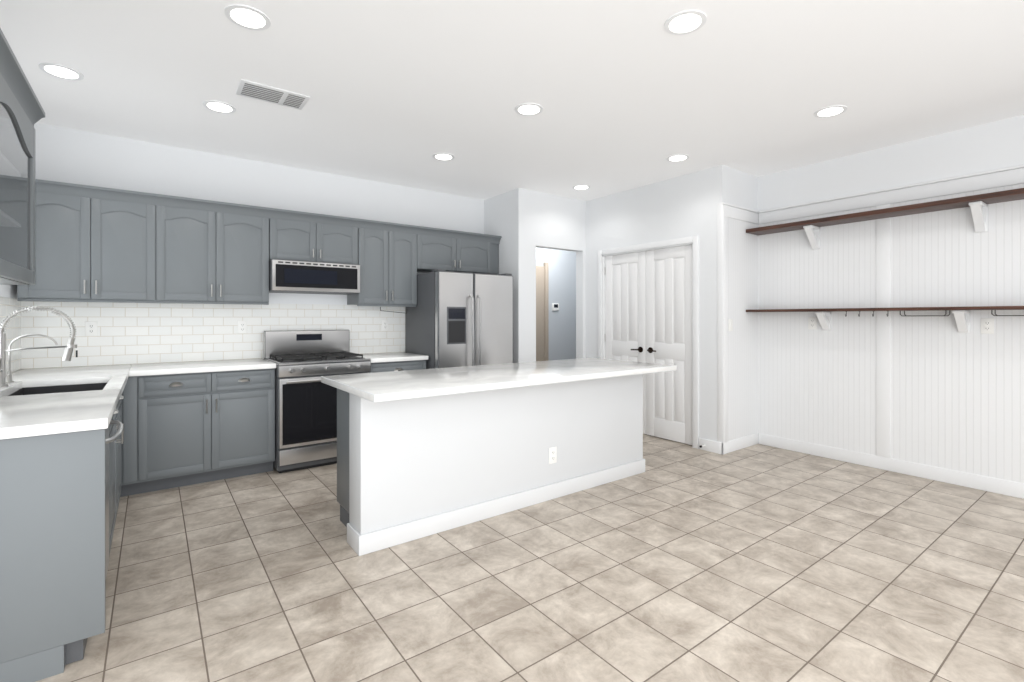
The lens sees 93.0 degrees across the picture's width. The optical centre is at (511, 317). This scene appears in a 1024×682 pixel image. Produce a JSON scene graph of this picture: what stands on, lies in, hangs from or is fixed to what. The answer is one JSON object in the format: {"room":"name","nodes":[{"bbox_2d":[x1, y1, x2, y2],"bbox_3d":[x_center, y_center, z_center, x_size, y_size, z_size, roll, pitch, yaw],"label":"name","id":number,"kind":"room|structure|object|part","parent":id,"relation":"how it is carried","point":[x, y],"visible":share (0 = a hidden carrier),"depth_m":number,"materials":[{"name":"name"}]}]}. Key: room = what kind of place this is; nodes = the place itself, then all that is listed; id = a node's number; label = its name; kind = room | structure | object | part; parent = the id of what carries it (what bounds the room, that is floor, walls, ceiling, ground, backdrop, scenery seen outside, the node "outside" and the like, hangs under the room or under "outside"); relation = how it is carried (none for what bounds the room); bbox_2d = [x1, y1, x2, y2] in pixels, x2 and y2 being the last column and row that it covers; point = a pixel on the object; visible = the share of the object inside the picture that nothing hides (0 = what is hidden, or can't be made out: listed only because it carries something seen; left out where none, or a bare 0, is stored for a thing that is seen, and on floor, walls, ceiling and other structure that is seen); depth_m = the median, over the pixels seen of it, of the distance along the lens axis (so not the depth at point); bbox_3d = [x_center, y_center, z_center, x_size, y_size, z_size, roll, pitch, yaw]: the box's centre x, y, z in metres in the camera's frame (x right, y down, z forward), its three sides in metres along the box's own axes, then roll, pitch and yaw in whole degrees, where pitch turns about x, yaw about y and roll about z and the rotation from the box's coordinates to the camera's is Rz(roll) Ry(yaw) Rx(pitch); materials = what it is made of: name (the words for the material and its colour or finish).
{"room":"kitchen","nodes":[
{"label":"kitchen","id":0,"kind":"room"},
{"bbox_2d":[0,115,1023,441],"bbox_3d":[1.192,-0.080,2.524,6.720,2.740,8.620,0,0,-36],"label":"wall","id":1,"kind":"structure","parent":0,"point":[566,237],"depth_m":4.77,"materials":[{"name":"white paint"}]},
{"bbox_2d":[0,297,23,374],"bbox_3d":[-3.003,0.120,2.753,0.006,0.510,1.980,0,0,-37],"label":"tile backsplash","id":2,"kind":"structure","parent":1,"relation":"attached to","point":[14,329],"depth_m":3.38,"materials":[{"name":"white tile"}]},
{"bbox_2d":[0,28,44,284],"bbox_3d":[-2.045,-0.552,1.771,0.374,0.805,0.960,0,0,-36],"label":"upper cabinet","id":3,"kind":"object","parent":1,"relation":"attached to","point":[22,112],"visible":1,"depth_m":1.96,"materials":[{"name":"grey wood"}]},
{"bbox_2d":[17,179,168,302],"bbox_3d":[-3.145,-0.545,3.689,0.822,0.820,0.341,0,0,-36],"label":"upper cabinet","id":4,"kind":"object","parent":1,"relation":"attached to","point":[99,244],"depth_m":3.56,"materials":[{"name":"grey wood"}]},
{"bbox_2d":[24,301,405,368],"bbox_3d":[-1.974,0.120,4.768,4.059,0.510,0.005,0,0,-37],"label":"tile backsplash","id":5,"kind":"structure","parent":1,"relation":"attached to","point":[135,333],"depth_m":4.15,"materials":[{"name":"white tile"}]},
{"bbox_2d":[85,321,96,335],"bbox_3d":[-3.283,0.085,3.790,0.072,0.115,0.008,0,0,-36],"label":"outlet","id":6,"kind":"object","parent":5,"relation":"attached to","point":[90,328],"visible":1,"depth_m":3.79,"materials":[{"name":"white plastic"}]},
{"bbox_2d":[238,321,246,333],"bbox_3d":[-2.447,0.085,4.408,0.072,0.115,0.008,0,0,-36],"label":"outlet","id":7,"kind":"object","parent":5,"relation":"attached to","point":[242,327],"visible":1,"depth_m":4.41,"materials":[{"name":"white plastic"}]},
{"bbox_2d":[382,320,387,330],"bbox_3d":[-1.362,0.080,5.211,0.072,0.115,0.008,0,0,-36],"label":"outlet","id":8,"kind":"object","parent":5,"relation":"attached to","point":[384,325],"visible":1,"depth_m":5.21,"materials":[{"name":"white plastic"}]},
{"bbox_2d":[169,195,272,304],"bbox_3d":[-2.563,-0.545,4.120,0.855,0.820,0.341,0,0,-36],"label":"upper cabinet","id":9,"kind":"object","parent":1,"relation":"attached to","point":[220,252],"depth_m":4.01,"materials":[{"name":"grey wood"}]},
{"bbox_2d":[273,208,360,266],"bbox_3d":[-1.904,-0.734,4.607,0.776,0.443,0.341,0,0,-36],"label":"upper cabinet","id":10,"kind":"object","parent":1,"relation":"attached to","point":[297,235],"depth_m":4.47,"materials":[{"name":"grey wood"}]},
{"bbox_2d":[269,259,359,294],"bbox_3d":[-1.880,-0.371,4.575,0.772,0.271,0.423,0,0,-36],"label":"microwave","id":11,"kind":"object","parent":10,"relation":"attached to","point":[298,277],"visible":1,"depth_m":4.39,"materials":[{"name":"grey"}]},
{"bbox_2d":[347,219,420,306],"bbox_3d":[-1.341,-0.545,5.024,0.618,0.820,0.341,0,0,-36],"label":"upper cabinet","id":12,"kind":"object","parent":1,"relation":"attached to","point":[390,252],"depth_m":4.88,"materials":[{"name":"grey wood"}]},
{"bbox_2d":[421,227,500,273],"bbox_3d":[-0.668,-0.735,5.522,1.056,0.440,0.341,0,0,-36],"label":"upper cabinet","id":13,"kind":"object","parent":1,"relation":"attached to","point":[449,250],"depth_m":5.37,"materials":[{"name":"grey wood"}]},
{"bbox_2d":[536,262,548,360],"bbox_3d":[0.177,0.235,6.956,0.880,2.110,0.043,0,0,-36],"label":"door","id":14,"kind":"structure","parent":1,"relation":"in","point":[542,313],"depth_m":7.14,"materials":[{"name":"beige wood"}]},
{"bbox_2d":[552,303,558,310],"bbox_3d":[0.657,-0.165,7.325,0.130,0.110,0.023,0,0,-36],"label":"thermostat","id":15,"kind":"object","parent":1,"relation":"attached to","point":[555,306],"visible":0.98,"depth_m":7.31,"materials":[{"name":"white plastic"}]},
{"bbox_2d":[605,251,645,433],"bbox_3d":[1.284,0.272,5.585,0.090,2.020,0.600,0,0,-36],"label":"door","id":16,"kind":"structure","parent":1,"relation":"in","point":[625,307],"depth_m":5.57,"materials":[{"name":"white paint"}]},
{"bbox_2d":[598,236,698,448],"bbox_3d":[1.486,0.239,5.359,0.136,2.102,1.344,0,0,-36],"label":"door frame","id":17,"kind":"structure","parent":1,"relation":"attached to","point":[693,241],"depth_m":4.84,"materials":[{"name":"white wood"}]},
{"bbox_2d":[646,245,691,444],"bbox_3d":[1.643,0.272,5.100,0.090,2.020,0.600,0,0,-36],"label":"door","id":18,"kind":"structure","parent":1,"relation":"in","point":[668,331],"depth_m":5.10,"materials":[{"name":"white paint"}]},
{"bbox_2d":[699,433,1023,498],"bbox_3d":[2.930,1.235,2.989,1.734,0.110,7.300,0,0,-36],"label":"baseboard","id":19,"kind":"structure","parent":1,"relation":"attached to","point":[991,484],"depth_m":4.15,"materials":[{"name":"white wood"}]},
{"bbox_2d":[717,165,1023,482],"bbox_3d":[3.873,0.100,2.599,0.682,2.380,5.550,0,0,-36],"label":"wall","id":20,"kind":"structure","parent":1,"relation":"attached to","point":[935,391],"depth_m":4.11,"materials":[{"name":"white wood"}]},
{"bbox_3d":[2.771,-0.744,4.489,0.190,0.200,0.070,0,0,-37],"label":"shelf bracket","id":21,"kind":"part","parent":20,"relation":"part of","materials":[{"name":"white wood"}]},
{"bbox_2d":[808,317,816,328],"bbox_3d":[2.826,0.050,4.567,0.008,0.115,0.072,0,0,-36],"label":"outlet","id":22,"kind":"object","parent":20,"relation":"attached to","point":[812,322],"visible":1,"depth_m":4.57,"materials":[{"name":"white plastic"}]},
{"bbox_3d":[2.833,0.028,4.422,0.170,0.170,0.070,0,0,-37],"label":"shelf bracket","id":23,"kind":"part","parent":20,"relation":"part of","materials":[{"name":"white wood"}]},
{"bbox_2d":[746,306,1023,311],"bbox_3d":[3.434,-0.070,3.543,0.250,0.024,3.391,0,0,-36],"label":"shelf","id":24,"kind":"object","parent":20,"relation":"on","point":[907,309],"visible":1,"depth_m":3.83,"materials":[{"name":"brown wood"}]},
{"bbox_2d":[900,310,1023,315],"bbox_3d":[3.424,-0.035,3.572,0.115,0.044,0.896,0,0,-36],"label":"rails","id":25,"kind":"object","parent":24,"relation":"attached to","point":[949,314],"visible":1,"depth_m":3.67,"materials":[{"name":"black metal"}]},
{"bbox_2d":[746,188,1023,234],"bbox_3d":[3.434,-0.864,3.543,0.250,0.037,3.391,0,0,-36],"label":"shelf","id":26,"kind":"object","parent":20,"relation":"on","point":[986,198],"visible":0.94,"depth_m":3.89,"materials":[{"name":"brown wood"}]},
{"bbox_3d":[3.392,0.028,3.667,0.170,0.170,0.070,0,0,-37],"label":"shelf bracket","id":27,"kind":"part","parent":20,"relation":"part of","materials":[{"name":"white wood"}]},
{"bbox_3d":[3.440,-0.744,3.584,0.190,0.200,0.070,0,0,-37],"label":"shelf bracket","id":28,"kind":"part","parent":20,"relation":"part of","materials":[{"name":"white wood"}]},
{"bbox_2d":[981,318,993,333],"bbox_3d":[3.534,0.060,3.610,0.008,0.115,0.072,0,0,-36],"label":"outlet","id":29,"kind":"object","parent":20,"relation":"attached to","point":[987,325],"visible":1,"depth_m":3.61,"materials":[{"name":"white plastic"}]},
{"bbox_2d":[0,0,1023,200],"bbox_3d":[1.297,-1.500,2.652,7.200,0.100,9.700,0,0,-36],"label":"ceiling","id":30,"kind":"structure","parent":0,"point":[628,94],"depth_m":2.97,"materials":[{"name":"white paint"}]},
{"bbox_2d":[39,63,83,79],"bbox_3d":[-2.639,-1.446,2.847,0.192,0.007,0.207,0,0,-36],"label":"recessed light","id":31,"kind":"object","parent":30,"relation":"in","point":[57,70],"depth_m":2.84,"materials":[{"name":"white plastic"}]},
{"bbox_2d":[203,100,235,112],"bbox_3d":[-1.997,-1.446,3.320,0.192,0.007,0.207,0,0,-36],"label":"recessed light","id":32,"kind":"object","parent":30,"relation":"in","point":[217,106],"depth_m":3.32,"materials":[{"name":"white plastic"}]},
{"bbox_2d":[225,4,270,30],"bbox_3d":[-1.269,-1.446,2.336,0.193,0.007,0.201,0,0,-36],"label":"recessed light","id":33,"kind":"object","parent":30,"relation":"in","point":[244,16],"depth_m":2.33,"materials":[{"name":"white plastic"}]},
{"bbox_2d":[236,79,309,109],"bbox_3d":[-1.552,-1.445,3.156,0.400,0.009,0.240,0,0,-36],"label":"ceiling vent","id":34,"kind":"object","parent":30,"relation":"in","point":[258,91],"visible":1,"depth_m":3.13,"materials":[{"name":"white metal"}]},
{"bbox_2d":[433,153,454,160],"bbox_3d":[-0.611,-1.446,4.347,0.188,0.007,0.202,0,0,-36],"label":"recessed light","id":35,"kind":"object","parent":30,"relation":"in","point":[439,156],"depth_m":4.34,"materials":[{"name":"white plastic"}]},
{"bbox_2d":[515,103,542,115],"bbox_3d":[0.118,-1.446,3.362,0.199,0.007,0.200,0,0,-36],"label":"recessed light","id":36,"kind":"object","parent":30,"relation":"in","point":[527,109],"depth_m":3.36,"materials":[{"name":"white plastic"}]},
{"bbox_2d":[572,185,589,189],"bbox_3d":[0.767,-1.446,5.369,0.197,0.007,0.204,0,0,-36],"label":"recessed light","id":37,"kind":"object","parent":30,"relation":"in","point":[578,187],"depth_m":5.37,"materials":[{"name":"white plastic"}]},
{"bbox_2d":[667,154,688,161],"bbox_3d":[1.495,-1.446,4.381,0.206,0.007,0.196,0,0,-36],"label":"recessed light","id":38,"kind":"object","parent":30,"relation":"in","point":[678,157],"depth_m":4.37,"materials":[{"name":"white plastic"}]},
{"bbox_2d":[664,10,706,34],"bbox_3d":[0.847,-1.446,2.376,0.201,0.007,0.198,0,0,-36],"label":"recessed light","id":39,"kind":"object","parent":30,"relation":"in","point":[679,23],"depth_m":2.37,"materials":[{"name":"white plastic"}]},
{"bbox_2d":[814,105,846,117],"bbox_3d":[2.226,-1.446,3.397,0.204,0.007,0.193,0,0,-36],"label":"recessed light","id":40,"kind":"object","parent":30,"relation":"in","point":[830,111],"depth_m":3.39,"materials":[{"name":"white plastic"}]},
{"bbox_2d":[36,434,1023,681],"bbox_3d":[1.297,1.340,2.652,7.200,0.100,9.700,0,0,-36],"label":"floor","id":41,"kind":"structure","parent":0,"point":[675,561],"depth_m":2.35,"materials":[{"name":"tile"}]},
{"bbox_2d":[0,390,123,619],"bbox_3d":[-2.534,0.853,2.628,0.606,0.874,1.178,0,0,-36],"label":"base cabinet","id":42,"kind":"object","parent":41,"relation":"on","point":[53,486],"depth_m":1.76,"materials":[{"name":"grey wood"}]},
{"bbox_2d":[0,364,131,439],"bbox_3d":[-2.555,0.493,2.692,0.641,0.236,2.638,0,0,-37],"label":"countertop","id":43,"kind":"structure","parent":42,"relation":"on","point":[41,401],"depth_m":2.23,"materials":[{"name":"white stone"}]},
{"bbox_2d":[6,334,57,382],"bbox_3d":[-2.813,0.234,2.844,0.224,0.280,0.061,0,0,-36],"label":"tap","id":44,"kind":"object","parent":43,"relation":"on","point":[9,375],"visible":0.96,"depth_m":2.80,"materials":[{"name":"silver metal"}]},
{"bbox_2d":[0,306,77,386],"bbox_3d":[-2.645,0.152,2.701,0.337,0.443,0.108,0,0,-36],"label":"faucet","id":45,"kind":"object","parent":43,"relation":"on","point":[69,348],"visible":1,"depth_m":2.70,"materials":[{"name":"silver metal"}]},
{"bbox_2d":[65,420,122,664],"bbox_3d":[-1.965,0.852,1.940,0.644,0.867,0.597,0,0,-36],"label":"dishwasher","id":46,"kind":"object","parent":41,"relation":"on","point":[75,651],"visible":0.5,"depth_m":2.07,"materials":[{"name":"grey metal"}]},
{"bbox_2d":[124,368,274,495],"bbox_3d":[-2.546,0.853,3.968,1.008,0.874,0.607,0,0,-36],"label":"base cabinet","id":47,"kind":"object","parent":41,"relation":"on","point":[184,429],"depth_m":3.71,"materials":[{"name":"grey wood"}]},
{"bbox_2d":[132,358,275,375],"bbox_3d":[-2.496,0.395,3.967,0.932,0.040,0.658,0,0,-37],"label":"countertop","id":48,"kind":"structure","parent":47,"relation":"on","point":[147,369],"depth_m":3.83,"materials":[{"name":"white stone"}]},
{"bbox_2d":[264,330,370,472],"bbox_3d":[-1.772,0.705,4.429,0.772,1.170,0.722,0,0,-36],"label":"range","id":49,"kind":"object","parent":41,"relation":"on","point":[305,413],"visible":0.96,"depth_m":4.15,"materials":[{"name":"grey metal"}]},
{"bbox_2d":[369,360,425,372],"bbox_3d":[-1.271,0.853,4.911,0.591,0.874,0.607,0,0,-36],"label":"base cabinet","id":50,"kind":"object","parent":41,"relation":"on","point":[416,364],"depth_m":4.66,"materials":[{"name":"grey wood"}]},
{"bbox_2d":[358,352,427,362],"bbox_3d":[-1.256,0.395,4.897,0.595,0.040,0.637,0,0,-37],"label":"countertop","id":51,"kind":"structure","parent":50,"relation":"on","point":[395,356],"depth_m":4.72,"materials":[{"name":"white stone"}]},
{"bbox_2d":[406,269,512,368],"bbox_3d":[-0.556,0.406,5.258,0.910,1.767,0.826,0,0,-36],"label":"fridge","id":52,"kind":"object","parent":41,"relation":"on","point":[457,319],"visible":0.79,"depth_m":4.93,"materials":[{"name":"grey metal"}]},
{"bbox_2d":[321,358,676,555],"bbox_3d":[0.031,0.833,3.489,2.460,0.915,0.952,0,0,-36],"label":"kitchen island","id":53,"kind":"object","parent":41,"relation":"on","point":[421,453],"visible":1,"depth_m":3.09,"materials":[{"name":"white paint"}]},
{"bbox_2d":[549,446,556,463],"bbox_3d":[0.292,0.980,3.464,0.072,0.115,0.008,0,0,-36],"label":"outlet","id":54,"kind":"object","parent":53,"relation":"attached to","point":[552,454],"visible":1,"depth_m":3.46,"materials":[{"name":"white plastic"}]}
]}

